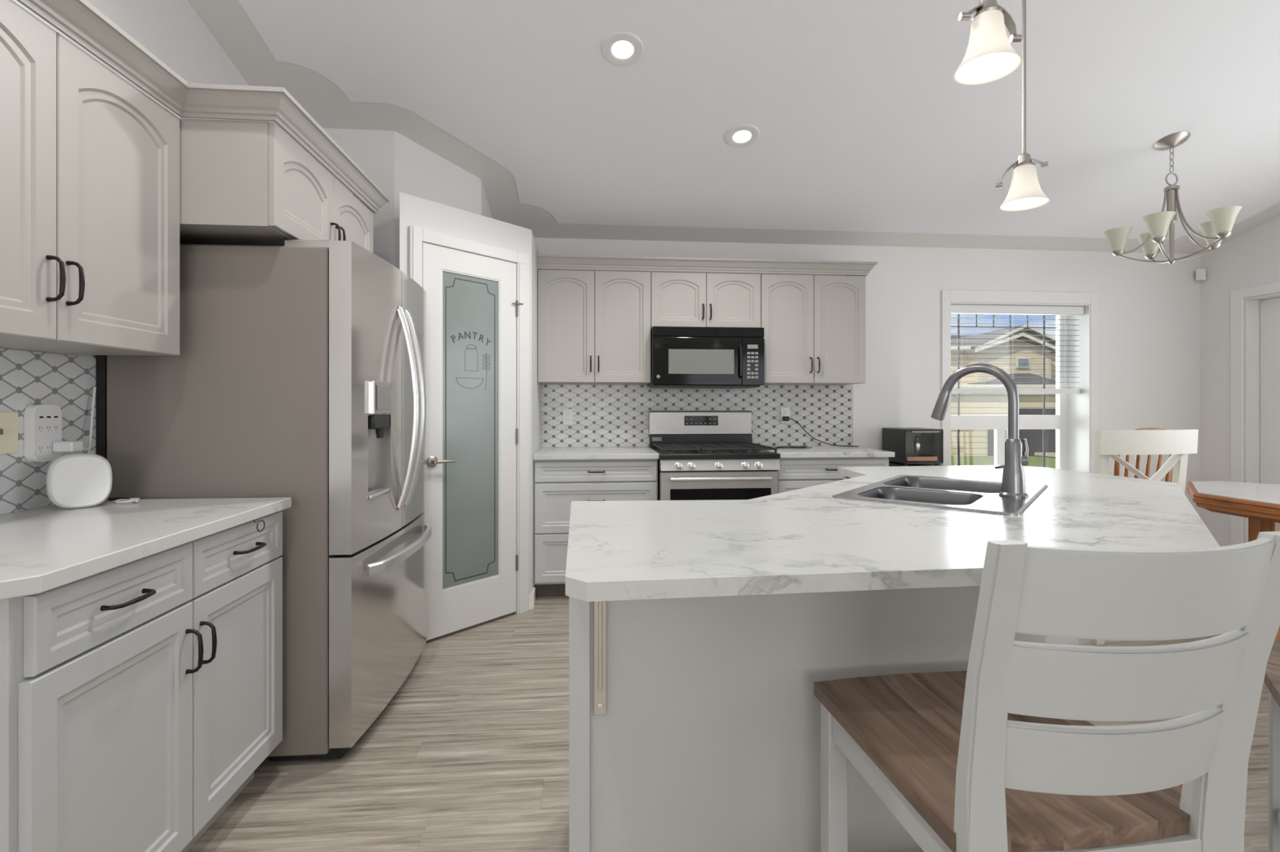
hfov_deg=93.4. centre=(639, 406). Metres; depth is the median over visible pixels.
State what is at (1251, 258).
wall
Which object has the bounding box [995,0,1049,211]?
pendant light
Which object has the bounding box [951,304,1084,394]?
window blind
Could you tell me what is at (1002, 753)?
counter stool
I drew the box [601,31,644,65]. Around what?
recessed light
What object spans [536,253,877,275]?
crown molding
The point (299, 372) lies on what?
refrigerator
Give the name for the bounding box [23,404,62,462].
power outlet
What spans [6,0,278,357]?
wall
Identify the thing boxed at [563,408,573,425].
wall outlet
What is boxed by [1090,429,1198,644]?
chair
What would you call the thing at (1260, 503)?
dining table
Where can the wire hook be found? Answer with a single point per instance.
(253, 520)
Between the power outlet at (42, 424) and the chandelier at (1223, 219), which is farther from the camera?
the chandelier at (1223, 219)
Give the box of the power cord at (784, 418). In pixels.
[782,416,858,447]
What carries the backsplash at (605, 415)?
attached to the wall at (1148, 313)
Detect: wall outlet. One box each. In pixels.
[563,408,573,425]
[780,407,790,422]
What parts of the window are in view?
frame, glass pane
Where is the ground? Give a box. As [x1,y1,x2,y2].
[951,456,1055,468]
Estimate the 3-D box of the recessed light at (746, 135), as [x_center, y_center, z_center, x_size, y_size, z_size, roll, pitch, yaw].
[0.560,-1.479,3.309,0.190,0.049,0.184,0,0,-1]
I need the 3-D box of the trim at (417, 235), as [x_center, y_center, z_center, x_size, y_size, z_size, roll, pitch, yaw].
[-0.900,0.156,3.282,0.022,2.105,0.754,0,0,40]
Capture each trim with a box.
[408,225,528,614]
[1230,281,1279,545]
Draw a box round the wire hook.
[253,520,265,532]
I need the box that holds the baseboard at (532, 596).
[528,587,535,609]
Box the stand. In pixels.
[888,461,946,466]
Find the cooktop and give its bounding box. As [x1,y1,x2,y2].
[650,447,780,459]
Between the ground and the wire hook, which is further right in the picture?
the ground
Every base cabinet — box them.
[0,511,282,851]
[533,458,657,597]
[776,457,888,493]
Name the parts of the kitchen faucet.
spout, handle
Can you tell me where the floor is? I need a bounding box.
[187,596,1268,851]
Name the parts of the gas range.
label plate, knob, burner, knob, oven door, knob, control panel, handle, knob, burner, knob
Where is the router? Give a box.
[45,386,112,508]
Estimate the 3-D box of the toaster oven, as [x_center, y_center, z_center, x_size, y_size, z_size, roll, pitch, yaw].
[1.957,0.287,4.335,0.280,0.252,0.352,0,0,-5]
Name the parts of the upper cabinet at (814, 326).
door, handle, handle, door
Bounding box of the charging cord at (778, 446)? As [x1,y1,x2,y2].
[774,446,812,448]
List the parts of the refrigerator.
door, freezer drawer, dispenser panel, handle, handle, door, handle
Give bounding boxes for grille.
[951,313,1056,467]
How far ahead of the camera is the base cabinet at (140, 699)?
1.36 m
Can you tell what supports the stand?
on the floor
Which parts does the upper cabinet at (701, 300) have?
door, handle, handle, door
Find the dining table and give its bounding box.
[1186,480,1279,640]
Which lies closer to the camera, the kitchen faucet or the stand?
the kitchen faucet
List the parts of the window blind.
cord, rail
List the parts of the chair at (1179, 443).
leg, rail, leg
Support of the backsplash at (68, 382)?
attached to the wall at (171, 30)
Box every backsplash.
[0,348,96,515]
[541,384,853,447]
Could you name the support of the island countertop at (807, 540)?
on the kitchen island
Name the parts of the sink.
bowl, bowl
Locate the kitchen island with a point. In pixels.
(708, 739)
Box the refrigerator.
[96,239,431,761]
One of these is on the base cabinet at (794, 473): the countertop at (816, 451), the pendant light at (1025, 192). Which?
the countertop at (816, 451)
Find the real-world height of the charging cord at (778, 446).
0.012 m
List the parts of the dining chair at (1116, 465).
leg, crest rail, leg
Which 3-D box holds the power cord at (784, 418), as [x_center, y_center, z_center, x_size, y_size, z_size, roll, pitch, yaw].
[1.325,0.187,4.444,0.543,0.220,0.045,0,0,5]
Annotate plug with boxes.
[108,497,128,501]
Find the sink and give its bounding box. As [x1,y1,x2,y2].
[831,475,1048,515]
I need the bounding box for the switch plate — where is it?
[0,411,17,454]
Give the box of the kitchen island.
[568,476,1078,851]
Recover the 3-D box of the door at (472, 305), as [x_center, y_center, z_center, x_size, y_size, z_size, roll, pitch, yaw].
[-0.877,0.191,3.275,0.067,2.034,0.629,0,0,40]
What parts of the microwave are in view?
door, handle, control panel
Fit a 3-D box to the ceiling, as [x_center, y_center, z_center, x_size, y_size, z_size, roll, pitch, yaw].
[1.655,-1.810,-0.184,7.076,1.317,9.939,0,0,-5]
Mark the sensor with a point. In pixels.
(1200, 274)
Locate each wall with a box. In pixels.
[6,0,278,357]
[278,126,492,269]
[400,191,541,594]
[533,237,1199,516]
[1200,215,1279,546]
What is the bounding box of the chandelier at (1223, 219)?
[1102,131,1242,264]
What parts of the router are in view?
cord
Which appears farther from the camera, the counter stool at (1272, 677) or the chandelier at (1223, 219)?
the chandelier at (1223, 219)
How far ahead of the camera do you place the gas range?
3.80 m
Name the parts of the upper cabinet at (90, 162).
door, handle, handle, door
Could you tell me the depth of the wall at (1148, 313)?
4.66 m
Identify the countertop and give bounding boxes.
[0,497,291,600]
[533,447,658,460]
[565,465,1219,601]
[768,445,894,457]
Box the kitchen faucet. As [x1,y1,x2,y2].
[930,363,1028,497]
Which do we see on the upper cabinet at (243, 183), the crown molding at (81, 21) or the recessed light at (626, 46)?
the crown molding at (81, 21)
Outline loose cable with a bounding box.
[114,497,140,502]
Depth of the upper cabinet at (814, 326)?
4.19 m
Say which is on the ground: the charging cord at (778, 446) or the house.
the house
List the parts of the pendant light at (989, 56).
knob, bulb, strap arm, knob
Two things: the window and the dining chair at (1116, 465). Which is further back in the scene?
the window
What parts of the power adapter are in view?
cord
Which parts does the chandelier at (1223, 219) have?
lamp shade, arm, lamp shade, lamp shade, arm, arm, stem, chain, arm, arm, lamp shade, lamp shade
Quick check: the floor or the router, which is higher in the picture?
the router
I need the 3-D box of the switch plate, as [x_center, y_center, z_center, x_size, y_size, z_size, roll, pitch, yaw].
[-1.741,0.074,1.639,0.016,0.116,0.120,0,0,-5]
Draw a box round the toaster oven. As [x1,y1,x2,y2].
[881,427,943,465]
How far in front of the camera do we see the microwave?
4.03 m
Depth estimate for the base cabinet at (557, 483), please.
3.75 m
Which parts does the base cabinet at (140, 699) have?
door, drawer, handle, handle, handle, door, drawer, handle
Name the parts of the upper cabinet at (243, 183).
door, handle, handle, door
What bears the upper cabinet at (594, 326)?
attached to the wall at (1148, 313)
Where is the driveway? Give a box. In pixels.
[1034,452,1055,457]
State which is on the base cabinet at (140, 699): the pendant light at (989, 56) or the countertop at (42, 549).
the countertop at (42, 549)
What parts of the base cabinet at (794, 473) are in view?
door, drawer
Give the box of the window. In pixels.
[941,289,1097,473]
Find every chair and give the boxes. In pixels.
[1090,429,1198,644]
[1113,427,1173,482]
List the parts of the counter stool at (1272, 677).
seat, leg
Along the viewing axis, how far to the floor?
2.01 m
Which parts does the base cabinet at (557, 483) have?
drawer, drawer, drawer, handle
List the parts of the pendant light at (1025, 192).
knob, strap arm, rod, lamp shade, knob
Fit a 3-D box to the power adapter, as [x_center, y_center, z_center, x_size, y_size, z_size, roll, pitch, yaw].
[-1.711,0.200,1.851,0.055,0.191,0.146,0,0,-5]
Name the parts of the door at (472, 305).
handle, glass pane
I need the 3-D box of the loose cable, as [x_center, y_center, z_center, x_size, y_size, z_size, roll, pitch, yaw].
[-1.579,0.291,1.860,0.118,0.010,0.059,0,0,43]
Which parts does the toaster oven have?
glass door, door handle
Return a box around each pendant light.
[953,0,1022,85]
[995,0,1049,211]
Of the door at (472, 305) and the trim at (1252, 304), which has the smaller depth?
the door at (472, 305)
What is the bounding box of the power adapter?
[53,440,93,453]
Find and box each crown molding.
[17,0,390,213]
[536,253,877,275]
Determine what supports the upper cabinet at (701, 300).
attached to the wall at (1148, 313)
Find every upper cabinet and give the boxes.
[0,0,179,355]
[179,118,373,253]
[537,269,650,384]
[650,271,760,328]
[760,274,865,385]
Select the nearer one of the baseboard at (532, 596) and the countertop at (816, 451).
the baseboard at (532, 596)
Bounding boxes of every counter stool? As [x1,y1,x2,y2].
[813,531,1279,851]
[1263,640,1279,851]
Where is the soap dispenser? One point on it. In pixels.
(1002, 465)
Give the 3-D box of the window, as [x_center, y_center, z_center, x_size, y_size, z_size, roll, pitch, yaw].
[2.928,-0.119,4.785,1.280,1.539,0.266,0,0,-5]
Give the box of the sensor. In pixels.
[1195,268,1205,280]
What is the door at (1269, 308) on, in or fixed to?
in the wall at (1251, 258)
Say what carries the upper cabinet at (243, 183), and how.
attached to the wall at (171, 30)
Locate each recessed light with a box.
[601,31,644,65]
[724,124,759,147]
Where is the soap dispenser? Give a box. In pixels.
[994,464,1004,469]
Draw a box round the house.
[951,324,1055,456]
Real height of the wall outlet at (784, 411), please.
0.116 m
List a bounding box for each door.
[422,242,523,644]
[1260,297,1279,484]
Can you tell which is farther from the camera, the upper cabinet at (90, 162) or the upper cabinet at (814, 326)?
the upper cabinet at (814, 326)
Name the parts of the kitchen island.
counter bracket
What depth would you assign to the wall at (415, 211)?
3.46 m
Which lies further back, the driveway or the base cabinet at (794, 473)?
the driveway
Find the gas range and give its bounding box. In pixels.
[648,410,780,500]
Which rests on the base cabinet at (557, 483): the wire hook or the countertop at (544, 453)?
the countertop at (544, 453)
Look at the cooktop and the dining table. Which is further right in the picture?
the dining table
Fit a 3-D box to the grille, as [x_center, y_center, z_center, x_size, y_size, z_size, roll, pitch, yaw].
[2.917,-0.116,4.907,1.004,1.269,0.006,0,0,-5]
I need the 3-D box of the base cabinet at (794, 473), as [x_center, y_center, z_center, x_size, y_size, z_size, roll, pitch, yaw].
[1.226,0.770,4.184,0.753,0.878,0.657,0,0,-5]
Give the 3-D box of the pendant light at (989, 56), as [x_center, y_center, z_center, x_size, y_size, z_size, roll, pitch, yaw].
[0.705,-1.339,1.219,0.131,1.318,0.121,0,0,0]
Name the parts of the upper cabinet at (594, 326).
door, handle, handle, door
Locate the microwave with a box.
[647,326,764,388]
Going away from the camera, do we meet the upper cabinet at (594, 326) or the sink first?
the sink
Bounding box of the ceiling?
[187,0,1279,253]
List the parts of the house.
entry door, pane, garage door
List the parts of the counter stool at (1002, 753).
leg, leg, seat, leg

